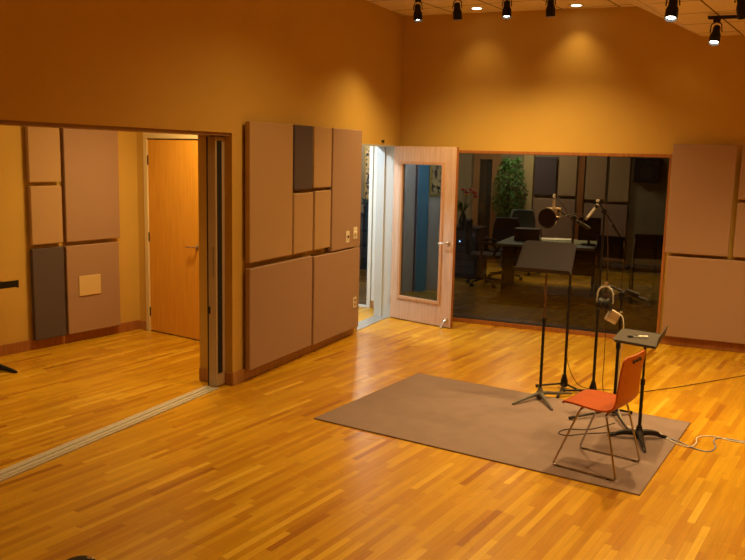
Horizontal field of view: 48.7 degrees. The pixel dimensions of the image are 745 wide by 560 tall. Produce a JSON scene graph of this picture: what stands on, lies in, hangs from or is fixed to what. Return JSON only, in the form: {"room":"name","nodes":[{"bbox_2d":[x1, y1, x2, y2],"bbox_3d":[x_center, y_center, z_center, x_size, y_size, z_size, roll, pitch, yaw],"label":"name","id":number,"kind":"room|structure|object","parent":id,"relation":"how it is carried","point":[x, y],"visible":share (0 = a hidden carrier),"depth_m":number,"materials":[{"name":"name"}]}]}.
{"room":"studio","nodes":[
{"label":"studio","id":0,"kind":"room"},
{"bbox_2d":[0,125,139,344],"bbox_3d":[-4.850,-0.505,6.033,0.200,2.950,7.740,7,11,35],"label":"wall","id":1,"kind":"structure","parent":0,"point":[16,320],"depth_m":8.02,"materials":[{"name":"beige paint"}]},
{"bbox_2d":[25,126,60,181],"bbox_3d":[-3.210,-1.251,8.002,0.080,0.595,0.345,7,11,35],"label":"acoustic panel","id":2,"kind":"object","parent":1,"relation":"attached to","point":[43,164],"visible":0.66,"depth_m":7.97,"materials":[{"name":"beige fabric"}]},
{"bbox_2d":[28,185,62,244],"bbox_3d":[-3.223,-0.641,8.098,0.080,0.570,0.340,7,11,35],"label":"acoustic panel","id":3,"kind":"object","parent":1,"relation":"attached to","point":[44,202],"visible":1,"depth_m":8.06,"materials":[{"name":"beige fabric"}]},
{"bbox_2d":[30,246,65,340],"bbox_3d":[-3.242,0.130,8.214,0.080,0.910,0.345,7,11,35],"label":"acoustic panel","id":4,"kind":"object","parent":1,"relation":"attached to","point":[46,264],"visible":1,"depth_m":8.17,"materials":[{"name":"grey fabric"}]},
{"bbox_2d":[0,320,139,355],"bbox_3d":[-4.824,0.918,6.148,0.014,0.105,7.641,7,11,35],"label":"baseboard","id":5,"kind":"structure","parent":1,"relation":"attached to","point":[27,345],"depth_m":8.46,"materials":[{"name":"brown wood"}]},
{"bbox_2d":[61,128,119,241],"bbox_3d":[-2.906,-1.012,8.482,0.080,1.200,0.650,7,11,35],"label":"acoustic panel","id":6,"kind":"object","parent":1,"relation":"attached to","point":[90,171],"visible":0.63,"depth_m":8.44,"materials":[{"name":"beige fabric"}]},
{"bbox_2d":[64,242,120,334],"bbox_3d":[-2.940,0.072,8.636,0.080,0.910,0.640,7,11,35],"label":"acoustic panel","id":7,"kind":"object","parent":1,"relation":"attached to","point":[85,313],"visible":1,"depth_m":8.59,"materials":[{"name":"beige fabric"}]},
{"bbox_2d":[79,274,100,295],"bbox_3d":[-2.936,0.051,8.556,0.010,0.205,0.260,7,11,35],"label":"wall plate","id":8,"kind":"object","parent":7,"relation":"attached to","point":[89,284],"visible":1,"depth_m":8.55,"materials":[{"name":"beige"}]},
{"bbox_2d":[136,132,145,320],"bbox_3d":[-1.692,-0.805,8.476,2.100,2.950,0.100,7,11,35],"label":"wall","id":9,"kind":"structure","parent":0,"point":[140,174],"depth_m":9.05,"materials":[{"name":"beige paint"}]},
{"bbox_2d":[140,320,145,329],"bbox_3d":[-1.801,0.601,8.675,1.966,0.105,0.014,7,11,35],"label":"baseboard","id":10,"kind":"structure","parent":9,"relation":"attached to","point":[142,322],"depth_m":9.20,"materials":[{"name":"brown wood"}]},
{"bbox_2d":[143,132,199,339],"bbox_3d":[-2.077,-0.466,8.761,0.980,2.175,0.159,7,11,35],"label":"door","id":11,"kind":"structure","parent":9,"relation":"in","point":[170,167],"depth_m":8.78,"materials":[{"name":"brown wood"}]},
{"bbox_2d":[0,0,402,372],"bbox_3d":[-2.081,-0.798,5.227,0.370,3.900,11.540,5,10,24],"label":"wall","id":12,"kind":"structure","parent":0,"point":[190,65],"depth_m":6.67,"materials":[{"name":"beige paint"}]},
{"bbox_2d":[0,385,218,481],"bbox_3d":[-2.322,1.213,4.914,0.135,0.010,4.660,5,10,24],"label":"trim","id":13,"kind":"structure","parent":12,"relation":"attached to","point":[11,471],"depth_m":5.77,"materials":[{"name":"metal"}]},
{"bbox_2d":[0,120,229,135],"bbox_3d":[-2.251,-0.899,4.659,0.200,0.025,4.800,5,10,24],"label":"trim","id":14,"kind":"structure","parent":12,"relation":"attached to","point":[2,122],"depth_m":5.49,"materials":[{"name":"brown"}]},
{"bbox_2d":[206,137,225,386],"bbox_3d":[-1.036,-0.227,7.536,0.088,2.098,1.510,5,10,24],"label":"door","id":15,"kind":"structure","parent":12,"relation":"in","point":[215,146],"depth_m":6.88,"materials":[{"name":"beige"}]},
{"bbox_2d":[245,121,292,262],"bbox_3d":[-0.922,-0.785,7.300,0.080,1.200,0.730,5,10,24],"label":"acoustic panel","id":16,"kind":"object","parent":12,"relation":"attached to","point":[268,146],"visible":1,"depth_m":7.21,"materials":[{"name":"beige fabric"}]},
{"bbox_2d":[199,328,354,385],"bbox_3d":[-0.861,0.684,8.243,0.354,0.115,2.434,5,10,24],"label":"baseboard","id":17,"kind":"structure","parent":12,"relation":"attached to","point":[241,375],"depth_m":7.57,"materials":[{"name":"brown wood"}]},
{"bbox_2d":[245,256,311,370],"bbox_3d":[-0.866,0.277,7.647,0.080,0.900,1.130,5,10,24],"label":"acoustic panel","id":18,"kind":"object","parent":12,"relation":"attached to","point":[278,295],"visible":1,"depth_m":7.53,"materials":[{"name":"beige fabric"}]},
{"bbox_2d":[292,192,312,253],"bbox_3d":[-0.692,-0.548,7.871,0.080,0.570,0.370,5,10,24],"label":"acoustic panel","id":19,"kind":"object","parent":12,"relation":"attached to","point":[302,203],"visible":0.87,"depth_m":7.83,"materials":[{"name":"beige fabric"}]},
{"bbox_2d":[293,125,312,189],"bbox_3d":[-0.682,-1.154,7.769,0.080,0.600,0.350,5,10,24],"label":"acoustic panel","id":20,"kind":"object","parent":12,"relation":"attached to","point":[302,135],"visible":0.87,"depth_m":7.73,"materials":[{"name":"grey fabric"}]},
{"bbox_2d":[311,190,330,249],"bbox_3d":[-0.530,-0.604,8.227,0.080,0.580,0.340,5,10,24],"label":"acoustic panel","id":21,"kind":"object","parent":12,"relation":"attached to","point":[321,198],"visible":0.86,"depth_m":8.18,"materials":[{"name":"beige fabric"}]},
{"bbox_2d":[312,126,331,187],"bbox_3d":[-0.522,-1.210,8.121,0.080,0.590,0.370,5,10,24],"label":"acoustic panel","id":22,"kind":"object","parent":12,"relation":"attached to","point":[322,136],"visible":0.88,"depth_m":8.08,"materials":[{"name":"beige fabric"}]},
{"bbox_2d":[311,247,359,344],"bbox_3d":[-0.401,0.143,8.674,0.080,0.895,1.060,5,10,24],"label":"acoustic panel","id":23,"kind":"object","parent":12,"relation":"attached to","point":[335,275],"visible":0.82,"depth_m":8.59,"materials":[{"name":"beige fabric"}]},
{"bbox_2d":[353,297,355,307],"bbox_3d":[-0.194,0.245,9.049,0.010,0.120,0.080,5,10,24],"label":"electrical outlet","id":24,"kind":"object","parent":23,"relation":"attached to","point":[354,298],"visible":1,"depth_m":9.03,"materials":[{"name":"beige plastic"}]},
{"bbox_2d":[328,128,361,251],"bbox_3d":[-0.300,-0.956,8.676,0.080,1.250,0.690,5,10,24],"label":"acoustic panel","id":25,"kind":"object","parent":12,"relation":"attached to","point":[346,155],"visible":0.89,"depth_m":8.61,"materials":[{"name":"beige fabric"}]},
{"bbox_2d":[346,231,349,242],"bbox_3d":[-0.259,-0.459,8.745,0.020,0.125,0.085,5,10,24],"label":"light switch","id":26,"kind":"object","parent":25,"relation":"attached to","point":[347,232],"visible":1,"depth_m":8.74,"materials":[{"name":"beige plastic"}]},
{"bbox_2d":[353,227,356,238],"bbox_3d":[-0.179,-0.508,8.912,0.022,0.130,0.095,5,10,24],"label":"dimmer switch","id":27,"kind":"object","parent":25,"relation":"attached to","point":[354,228],"visible":1,"depth_m":8.90,"materials":[{"name":"beige plastic"}]},
{"bbox_2d":[357,315,387,330],"bbox_3d":[-0.079,0.512,9.837,0.190,0.008,0.954,5,10,24],"label":"trim","id":28,"kind":"structure","parent":12,"relation":"attached to","point":[364,323],"depth_m":9.91,"materials":[{"name":"silver metal"}]},
{"bbox_2d":[356,144,394,331],"bbox_3d":[-0.057,-0.527,9.679,0.226,2.110,0.990,5,10,24],"label":"trim","id":29,"kind":"structure","parent":12,"relation":"attached to","point":[385,153],"depth_m":10.10,"materials":[{"name":"grey"}]},
{"bbox_2d":[389,146,458,327],"bbox_3d":[0.573,-0.521,9.749,0.936,2.094,0.127,9,11,40],"label":"door","id":30,"kind":"structure","parent":12,"relation":"in","point":[425,182],"depth_m":9.75,"materials":[{"name":"brown wood"}]},
{"bbox_2d":[0,263,744,559],"bbox_3d":[0.253,0.927,7.603,12.500,0.120,17.500,5,10,24],"label":"floor","id":31,"kind":"structure","parent":0,"point":[245,470],"depth_m":5.43,"materials":[{"name":"brown wood"}]},
{"bbox_2d":[0,280,18,372],"bbox_3d":[-3.469,0.407,7.425,0.538,0.800,0.516,-2,9,-19],"label":"music stand","id":32,"kind":"object","parent":31,"relation":"on","point":[15,283],"visible":1,"depth_m":7.37,"materials":[{"name":"black"}]},
{"bbox_2d":[67,555,94,559],"bbox_3d":[-1.046,1.280,3.038,0.272,0.496,0.311,5,10,24],"label":"stool","id":33,"kind":"object","parent":31,"relation":"on","point":[83,557],"visible":1,"depth_m":3.04,"materials":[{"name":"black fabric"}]},
{"bbox_2d":[359,211,367,268],"bbox_3d":[-0.226,-0.718,14.637,0.700,0.980,0.465,5,10,24],"label":"base cabinet","id":34,"kind":"object","parent":31,"relation":"on","point":[363,245],"visible":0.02,"depth_m":14.35,"materials":[{"name":"black"}]},
{"bbox_2d":[359,246,367,257],"bbox_3d":[-0.322,-0.501,14.463,0.640,0.200,0.015,5,10,24],"label":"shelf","id":35,"kind":"object","parent":34,"relation":"attached to","point":[363,249],"depth_m":14.38,"materials":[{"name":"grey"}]},
{"bbox_2d":[360,218,367,229],"bbox_3d":[-0.311,-0.995,14.387,0.640,0.200,0.015,5,10,24],"label":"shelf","id":36,"kind":"object","parent":34,"relation":"attached to","point":[363,221],"depth_m":14.31,"materials":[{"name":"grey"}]},
{"bbox_2d":[360,232,367,243],"bbox_3d":[-0.317,-0.748,14.425,0.640,0.200,0.015,5,10,24],"label":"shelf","id":37,"kind":"object","parent":34,"relation":"attached to","point":[363,235],"depth_m":14.34,"materials":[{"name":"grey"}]},
{"bbox_2d":[361,197,368,212],"bbox_3d":[-0.095,-1.319,14.393,0.339,0.286,0.497,-3,10,-24],"label":"potted plant","id":38,"kind":"object","parent":34,"relation":"on","point":[364,202],"visible":0.64,"depth_m":14.36,"materials":[{"name":"green plant"}]},
{"bbox_2d":[454,224,487,277],"bbox_3d":[1.496,-0.492,13.886,0.720,0.840,0.568,5,10,24],"label":"equipment rack","id":39,"kind":"object","parent":31,"relation":"on","point":[465,267],"visible":0.37,"depth_m":13.60,"materials":[{"name":"black"}]},
{"bbox_2d":[457,188,478,226],"bbox_3d":[1.505,-1.197,13.602,0.372,0.638,0.427,-4,10,-31],"label":"flower vase","id":40,"kind":"object","parent":39,"relation":"on","point":[462,218],"visible":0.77,"depth_m":13.57,"materials":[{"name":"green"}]},
{"bbox_2d":[465,218,501,287],"bbox_3d":[1.761,-0.428,12.895,0.651,1.026,0.632,3,9,14],"label":"office chair","id":41,"kind":"object","parent":31,"relation":"on","point":[469,242],"visible":0.94,"depth_m":12.81,"materials":[{"name":"black fabric"}]},
{"bbox_2d":[314,373,689,495],"bbox_3d":[1.020,1.080,6.290,2.443,0.010,1.643,7,10,32],"label":"area rug","id":42,"kind":"object","parent":31,"relation":"on","point":[462,417],"visible":0.9,"depth_m":6.13,"materials":[{"name":"grey carpet"}]},
{"bbox_2d":[512,240,575,409],"bbox_3d":[1.395,0.346,6.778,0.479,1.309,0.546,5,10,24],"label":"music stand","id":43,"kind":"object","parent":42,"relation":"on","point":[546,257],"visible":1,"depth_m":6.74,"materials":[{"name":"grey"}]},
{"bbox_2d":[558,422,614,435],"bbox_3d":[1.632,1.116,6.094,0.565,0.007,0.194,-2,9,-23],"label":"coiled cable","id":44,"kind":"object","parent":42,"relation":"on","point":[614,422],"visible":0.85,"depth_m":6.07,"materials":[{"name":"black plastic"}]},
{"bbox_2d":[553,350,645,480],"bbox_3d":[1.496,0.830,5.379,0.442,0.784,0.440,8,11,37],"label":"chair","id":45,"kind":"object","parent":42,"relation":"on","point":[631,369],"visible":1,"depth_m":5.28,"materials":[{"name":"orange plastic"}]},
{"bbox_2d":[568,282,649,428],"bbox_3d":[1.806,0.556,6.291,0.502,1.060,0.554,5,10,24],"label":"microphone stand","id":46,"kind":"object","parent":42,"relation":"on","point":[635,295],"visible":0.7,"depth_m":6.37,"materials":[{"name":"black metal"}]},
{"bbox_2d":[596,285,613,310],"bbox_3d":[1.796,0.135,6.352,0.142,0.199,0.096,8,11,36],"label":"headphones","id":47,"kind":"object","parent":46,"relation":"hanging from","point":[602,303],"visible":1,"depth_m":6.33,"materials":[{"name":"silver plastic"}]},
{"bbox_2d":[596,297,604,309],"bbox_3d":[1.772,0.182,6.379,0.063,0.097,0.097,5,10,24],"label":"ear cup","id":48,"kind":"object","parent":47,"relation":"on","point":[600,304],"depth_m":6.35,"materials":[{"name":"black plastic"}]},
{"bbox_2d":[604,298,612,310],"bbox_3d":[1.818,0.189,6.341,0.063,0.097,0.097,5,10,24],"label":"ear cup","id":49,"kind":"object","parent":47,"relation":"on","point":[608,303],"depth_m":6.32,"materials":[{"name":"black plastic"}]},
{"bbox_2d":[604,309,622,324],"bbox_3d":[1.868,0.283,6.366,0.134,0.121,0.052,1,9,-1],"label":"amplifier","id":50,"kind":"object","parent":46,"relation":"attached to","point":[612,316],"visible":0.99,"depth_m":6.34,"materials":[{"name":"beige plastic"}]},
{"bbox_2d":[617,315,744,447],"bbox_3d":[2.345,0.759,5.897,1.319,0.824,0.370,7,10,33],"label":"headphone cable","id":51,"kind":"object","parent":50,"relation":"hanging from","point":[620,315],"visible":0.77,"depth_m":6.06,"materials":[{"name":"beige plastic"}]},
{"bbox_2d":[607,325,667,452],"bbox_3d":[1.918,0.750,5.888,0.402,0.804,0.560,5,10,24],"label":"music stand","id":52,"kind":"object","parent":42,"relation":"on","point":[653,340],"visible":0.98,"depth_m":5.91,"materials":[{"name":"black metal"}]},
{"bbox_2d":[628,335,647,337],"bbox_3d":[1.890,0.401,5.860,0.140,0.016,0.015,2,9,4],"label":"pen","id":53,"kind":"object","parent":52,"relation":"on","point":[628,335],"visible":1,"depth_m":5.86,"materials":[{"name":"silver metal"}]},
{"bbox_2d":[485,217,522,280],"bbox_3d":[2.171,-0.504,13.520,0.632,1.006,0.651,3,9,14],"label":"office chair","id":54,"kind":"object","parent":31,"relation":"on","point":[503,228],"visible":0.41,"depth_m":13.72,"materials":[{"name":"black fabric"}]},
{"bbox_2d":[491,157,528,266],"bbox_3d":[2.478,-1.225,14.981,0.692,2.002,0.686,-6,12,-41],"label":"potted ficus","id":55,"kind":"object","parent":31,"relation":"on","point":[506,167],"visible":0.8,"depth_m":14.85,"materials":[{"name":"green"}]},
{"bbox_2d":[510,209,542,275],"bbox_3d":[2.618,-0.652,14.260,0.632,1.095,0.651,2,9,4],"label":"office chair","id":56,"kind":"object","parent":31,"relation":"on","point":[526,217],"visible":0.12,"depth_m":14.45,"materials":[{"name":"grey plastic"}]},
{"bbox_2d":[495,236,599,296],"bbox_3d":[2.685,-0.204,12.482,1.410,0.750,1.280,5,9,21],"label":"desk","id":57,"kind":"object","parent":31,"relation":"on","point":[584,263],"visible":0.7,"depth_m":12.72,"materials":[{"name":"grey laminate"}]},
{"bbox_2d":[514,227,541,240],"bbox_3d":[2.361,-0.691,12.500,0.380,0.190,0.250,4,9,20],"label":"loudspeaker","id":58,"kind":"object","parent":57,"relation":"on","point":[520,233],"visible":0.95,"depth_m":12.40,"materials":[{"name":"black wood"}]},
{"bbox_2d":[542,238,570,239],"bbox_3d":[2.857,-0.640,12.851,0.510,0.006,0.320,4,9,16],"label":"paper sheets","id":59,"kind":"object","parent":57,"relation":"on","point":[542,238],"visible":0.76,"depth_m":12.80,"materials":[{"name":"white"}]},
{"bbox_2d":[576,245,593,248],"bbox_3d":[2.953,-0.478,11.819,0.400,0.004,0.300,10,12,43],"label":"paper sheets","id":60,"kind":"object","parent":57,"relation":"on","point":[577,246],"visible":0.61,"depth_m":11.74,"materials":[{"name":"white"}]},
{"bbox_2d":[578,217,601,244],"bbox_3d":[3.195,-0.720,12.123,0.320,0.400,0.160,4,9,16],"label":"computer monitor","id":61,"kind":"object","parent":57,"relation":"on","point":[594,223],"visible":0.87,"depth_m":12.10,"materials":[{"name":"black"}]},
{"bbox_2d":[535,210,590,397],"bbox_3d":[1.688,0.188,7.021,0.384,1.581,0.386,-1,9,-18],"label":"microphone stand","id":62,"kind":"object","parent":31,"relation":"on","point":[564,381],"visible":0.91,"depth_m":7.14,"materials":[{"name":"black metal"}]},
{"bbox_2d":[546,194,560,223],"bbox_3d":[1.546,-0.603,7.025,0.124,0.262,0.122,5,10,24],"label":"microphone","id":63,"kind":"object","parent":62,"relation":"hanging from","point":[556,210],"visible":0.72,"depth_m":7.01,"materials":[{"name":"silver metal"}]},
{"bbox_2d":[554,195,609,389],"bbox_3d":[1.823,0.126,7.089,0.596,1.694,0.096,3,9,9],"label":"microphone cable","id":64,"kind":"object","parent":63,"relation":"attached to","point":[554,195],"visible":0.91,"depth_m":7.17,"materials":[{"name":"brown plastic"}]},
{"bbox_2d":[538,208,584,228],"bbox_3d":[1.607,-0.519,6.975,0.389,0.175,0.124,2,9,2],"label":"filter","id":65,"kind":"object","parent":62,"relation":"attached to","point":[547,218],"visible":1,"depth_m":6.97,"materials":[{"name":"black"}]},
{"bbox_2d":[562,203,621,391],"bbox_3d":[1.887,0.175,6.879,0.366,1.658,0.385,-2,9,-18],"label":"microphone stand","id":66,"kind":"object","parent":31,"relation":"on","point":[592,386],"visible":0.68,"depth_m":6.94,"materials":[{"name":"black metal"}]},
{"bbox_2d":[585,199,602,219],"bbox_3d":[1.830,-0.583,6.807,0.138,0.186,0.036,3,9,8],"label":"microphone","id":67,"kind":"object","parent":66,"relation":"attached to","point":[596,206],"visible":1,"depth_m":6.80,"materials":[{"name":"silver metal"}]},
{"bbox_2d":[602,200,744,392],"bbox_3d":[3.128,0.109,7.467,2.750,1.675,0.110,-3,10,-26],"label":"microphone cable","id":68,"kind":"object","parent":67,"relation":"attached to","point":[602,200],"visible":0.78,"depth_m":6.94,"materials":[{"name":"brown plastic"}]},
{"bbox_2d":[593,235,633,299],"bbox_3d":[3.539,-0.205,12.024,0.440,0.909,0.471,8,11,38],"label":"chair","id":69,"kind":"object","parent":31,"relation":"on","point":[616,244],"visible":0.74,"depth_m":11.82,"materials":[{"name":"black fabric"}]},
{"bbox_2d":[628,234,663,303],"bbox_3d":[3.881,-0.170,11.597,0.466,0.982,0.471,3,9,14],"label":"chair","id":70,"kind":"object","parent":31,"relation":"on","point":[646,246],"visible":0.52,"depth_m":11.37,"materials":[{"name":"black fabric"}]},
{"bbox_2d":[667,437,744,451],"bbox_3d":[2.442,1.172,5.880,1.119,0.019,0.333,3,9,11],"label":"power cable","id":71,"kind":"object","parent":31,"relation":"on","point":[667,437],"visible":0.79,"depth_m":5.90,"materials":[{"name":"white plastic"}]},
{"bbox_2d":[371,146,376,300],"bbox_3d":[-0.357,-0.970,10.843,1.370,2.620,0.100,5,10,24],"label":"wall","id":72,"kind":"structure","parent":0,"point":[375,147],"depth_m":10.65,"materials":[{"name":"white paint"}]},
{"bbox_2d":[359,146,373,307],"bbox_3d":[-0.451,-0.765,10.882,1.000,2.200,0.080,5,10,24],"label":"door","id":73,"kind":"structure","parent":72,"relation":"in","point":[371,166],"depth_m":10.66,"materials":[{"name":"white paint"}]},
{"bbox_2d":[361,146,669,274],"bbox_3d":[4.343,-1.599,14.744,11.000,2.900,0.200,5,10,24],"label":"wall","id":74,"kind":"structure","parent":0,"point":[646,203],"depth_m":14.62,"materials":[{"name":"brown"}]},
{"bbox_2d":[364,146,369,198],"bbox_3d":[0.098,-2.136,16.447,0.560,1.050,0.022,5,10,24],"label":"framed poster","id":75,"kind":"object","parent":74,"relation":"attached to","point":[367,148],"visible":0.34,"depth_m":16.54,"materials":[{"name":"beige paper"}]},
{"bbox_2d":[472,153,501,262],"bbox_3d":[2.149,-1.381,15.632,0.520,2.100,0.050,5,10,24],"label":"door","id":76,"kind":"structure","parent":74,"relation":"in","point":[485,165],"depth_m":15.59,"materials":[{"name":"brown wood"}]},
{"bbox_2d":[522,155,534,209],"bbox_3d":[2.873,-1.338,15.293,0.180,2.150,0.080,5,10,24],"label":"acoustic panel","id":77,"kind":"structure","parent":74,"relation":"attached to","point":[529,160],"depth_m":15.17,"materials":[{"name":"beige fabric"}]},
{"bbox_2d":[533,157,556,194],"bbox_3d":[3.171,-1.906,15.082,0.400,0.690,0.070,5,10,24],"label":"acoustic panel","id":78,"kind":"object","parent":74,"relation":"attached to","point":[545,173],"visible":0.89,"depth_m":15.05,"materials":[{"name":"grey fabric"}]},
{"bbox_2d":[533,198,575,238],"bbox_3d":[3.318,-0.962,15.150,0.770,1.070,0.070,5,10,24],"label":"acoustic panel","id":79,"kind":"object","parent":74,"relation":"attached to","point":[562,228],"visible":0.41,"depth_m":15.06,"materials":[{"name":"beige fabric"}]},
{"bbox_2d":[557,155,577,195],"bbox_3d":[3.541,-1.912,14.913,0.330,0.770,0.070,5,10,24],"label":"acoustic panel","id":80,"kind":"object","parent":74,"relation":"attached to","point":[568,165],"visible":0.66,"depth_m":14.88,"materials":[{"name":"beige fabric"}]},
{"bbox_2d":[575,156,585,238],"bbox_3d":[3.753,-1.258,14.905,0.110,2.150,0.080,5,10,24],"label":"trim","id":81,"kind":"structure","parent":74,"relation":"attached to","point":[582,159],"depth_m":14.81,"materials":[{"name":"brown wood"}]},
{"bbox_2d":[584,156,607,199],"bbox_3d":[4.001,-1.846,14.714,0.360,0.820,0.070,5,10,24],"label":"acoustic panel","id":82,"kind":"object","parent":74,"relation":"attached to","point":[596,167],"visible":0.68,"depth_m":14.68,"materials":[{"name":"beige fabric"}]},
{"bbox_2d":[583,203,627,261],"bbox_3d":[4.161,-0.856,14.783,0.760,1.010,0.070,5,10,24],"label":"acoustic panel","id":83,"kind":"object","parent":74,"relation":"attached to","point":[617,214],"visible":0.46,"depth_m":14.67,"materials":[{"name":"beige fabric"}]},
{"bbox_2d":[608,156,630,201],"bbox_3d":[4.370,-1.802,14.553,0.350,0.840,0.070,5,10,24],"label":"acoustic panel","id":84,"kind":"object","parent":74,"relation":"attached to","point":[620,167],"visible":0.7,"depth_m":14.52,"materials":[{"name":"beige fabric"}]},
{"bbox_2d":[633,158,660,182],"bbox_3d":[4.765,-1.902,14.270,0.420,0.420,0.232,5,10,24],"label":"loudspeaker","id":85,"kind":"object","parent":74,"relation":"attached to","point":[646,170],"visible":1,"depth_m":14.17,"materials":[{"name":"black"}]},
{"bbox_2d":[367,0,744,35],"bbox_3d":[1.290,-2.127,3.397,7.530,0.665,11.340,5,10,24],"label":"ceiling","id":86,"kind":"structure","parent":0,"point":[693,15],"depth_m":8.55,"materials":[{"name":"tile"}]},
{"bbox_2d":[469,6,483,9],"bbox_3d":[1.158,-3.018,9.144,0.176,0.012,0.176,5,10,24],"label":"recessed light","id":87,"kind":"object","parent":86,"relation":"in","point":[474,7],"visible":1,"depth_m":9.12,"materials":[{"name":"beige plastic"}]},
{"bbox_2d":[568,3,584,6],"bbox_3d":[2.175,-2.931,8.783,0.176,0.012,0.176,5,10,24],"label":"recessed light","id":88,"kind":"object","parent":86,"relation":"in","point":[573,4],"visible":1,"depth_m":8.76,"materials":[{"name":"beige plastic"}]},
{"bbox_2d":[708,15,736,19],"bbox_3d":[3.597,-2.258,6.962,1.412,0.048,0.044,5,9,23],"label":"track","id":89,"kind":"object","parent":86,"relation":"attached to","point":[718,16],"visible":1,"depth_m":7.17,"materials":[{"name":"black"}]},
{"bbox_2d":[708,18,722,45],"bbox_3d":[3.007,-2.174,7.208,0.107,0.235,0.133,5,10,24],"label":"track spotlight","id":90,"kind":"object","parent":89,"relation":"hanging from","point":[714,39],"visible":1,"depth_m":7.20,"materials":[{"name":"black"}]},
{"bbox_3d":[1.201,-2.878,8.246,2.012,0.048,0.044,4,9,20],"label":"track","id":91,"kind":"object","parent":86,"relation":"attached to","visible":0},
{"bbox_2d":[413,0,422,21],"bbox_3d":[0.471,-2.792,8.500,0.092,0.233,0.100,-2,9,-23],"label":"track spotlight","id":92,"kind":"object","parent":91,"relation":"hanging from","point":[417,15],"visible":1,"depth_m":8.48,"materials":[{"name":"black"}]},
{"bbox_2d":[452,0,461,19],"bbox_3d":[0.868,-2.762,8.370,0.100,0.233,0.094,-3,10,-27],"label":"track spotlight","id":93,"kind":"object","parent":91,"relation":"hanging from","point":[457,13],"visible":1,"depth_m":8.34,"materials":[{"name":"black"}]},
{"bbox_2d":[502,0,511,18],"bbox_3d":[1.337,-2.722,8.181,0.096,0.234,0.104,-2,9,-19],"label":"track spotlight","id":94,"kind":"object","parent":91,"relation":"hanging from","point":[506,11],"visible":1,"depth_m":8.16,"materials":[{"name":"black"}]},
{"bbox_2d":[545,0,555,16],"bbox_3d":[1.748,-2.694,8.057,0.097,0.232,0.096,-3,10,-24],"label":"track spotlight","id":95,"kind":"object","parent":91,"relation":"hanging from","point":[550,9],"visible":1,"depth_m":8.03,"materials":[{"name":"black"}]},
{"bbox_3d":[3.193,-2.058,5.591,2.612,0.048,0.044,5,9,23],"label":"track","id":96,"kind":"object","parent":86,"relation":"attached to","visible":0},
{"bbox_2d":[664,0,679,21],"bbox_3d":[2.192,-2.010,6.015,0.116,0.236,0.108,-2,9,-22],"label":"track spotlight","id":97,"kind":"object","parent":96,"relation":"hanging from","point":[671,12],"visible":1,"depth_m":6.00,"materials":[{"name":"black"}]},
{"bbox_2d":[734,0,744,19],"bbox_3d":[2.645,-1.978,5.868,0.139,0.235,0.093,-5,11,-37],"label":"track spotlight","id":98,"kind":"object","parent":96,"relation":"hanging from","point":[740,8],"visible":1,"depth_m":5.85,"materials":[{"name":"black"}]},
{"bbox_2d":[400,6,744,332],"bbox_3d":[3.706,-1.203,8.755,7.280,3.900,0.280,5,10,24],"label":"wall","id":99,"kind":"structure","parent":0,"point":[631,80],"depth_m":9.13,"materials":[{"name":"beige paint"}]},
{"bbox_2d":[453,150,671,338],"bbox_3d":[1.804,-0.469,9.716,3.160,2.070,0.292,5,10,24],"label":"window","id":100,"kind":"structure","parent":99,"relation":"in","point":[457,317],"depth_m":9.50,"materials":[{"name":"brown wood"}]},
{"bbox_2d":[665,144,737,256],"bbox_3d":[3.474,-0.848,8.713,0.630,1.160,0.080,5,10,24],"label":"acoustic panel","id":101,"kind":"object","parent":99,"relation":"attached to","point":[702,181],"visible":1,"depth_m":8.67,"materials":[{"name":"beige fabric"}]},
{"bbox_2d":[660,336,744,352],"bbox_3d":[4.961,0.816,8.311,3.900,0.100,0.014,5,10,24],"label":"baseboard","id":102,"kind":"structure","parent":99,"relation":"attached to","point":[715,345],"depth_m":8.91,"materials":[{"name":"brown wood"}]},
{"bbox_2d":[662,256,744,343],"bbox_3d":[3.719,0.219,8.754,1.160,0.880,0.080,5,10,24],"label":"acoustic panel","id":103,"kind":"object","parent":99,"relation":"attached to","point":[704,298],"visible":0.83,"depth_m":8.78,"materials":[{"name":"beige fabric"}]},
{"bbox_2d":[733,202,744,257],"bbox_3d":[3.971,-0.511,8.535,0.385,0.570,0.080,5,10,24],"label":"acoustic panel","id":104,"kind":"object","parent":99,"relation":"attached to","point":[739,240],"visible":1,"depth_m":8.56,"materials":[{"name":"beige fabric"}]},
{"bbox_2d":[738,145,744,199],"bbox_3d":[3.985,-1.099,8.445,0.385,0.560,0.080,5,10,24],"label":"acoustic panel","id":105,"kind":"object","parent":99,"relation":"attached to","point":[741,195],"visible":1,"depth_m":8.49,"materials":[{"name":"beige fabric"}]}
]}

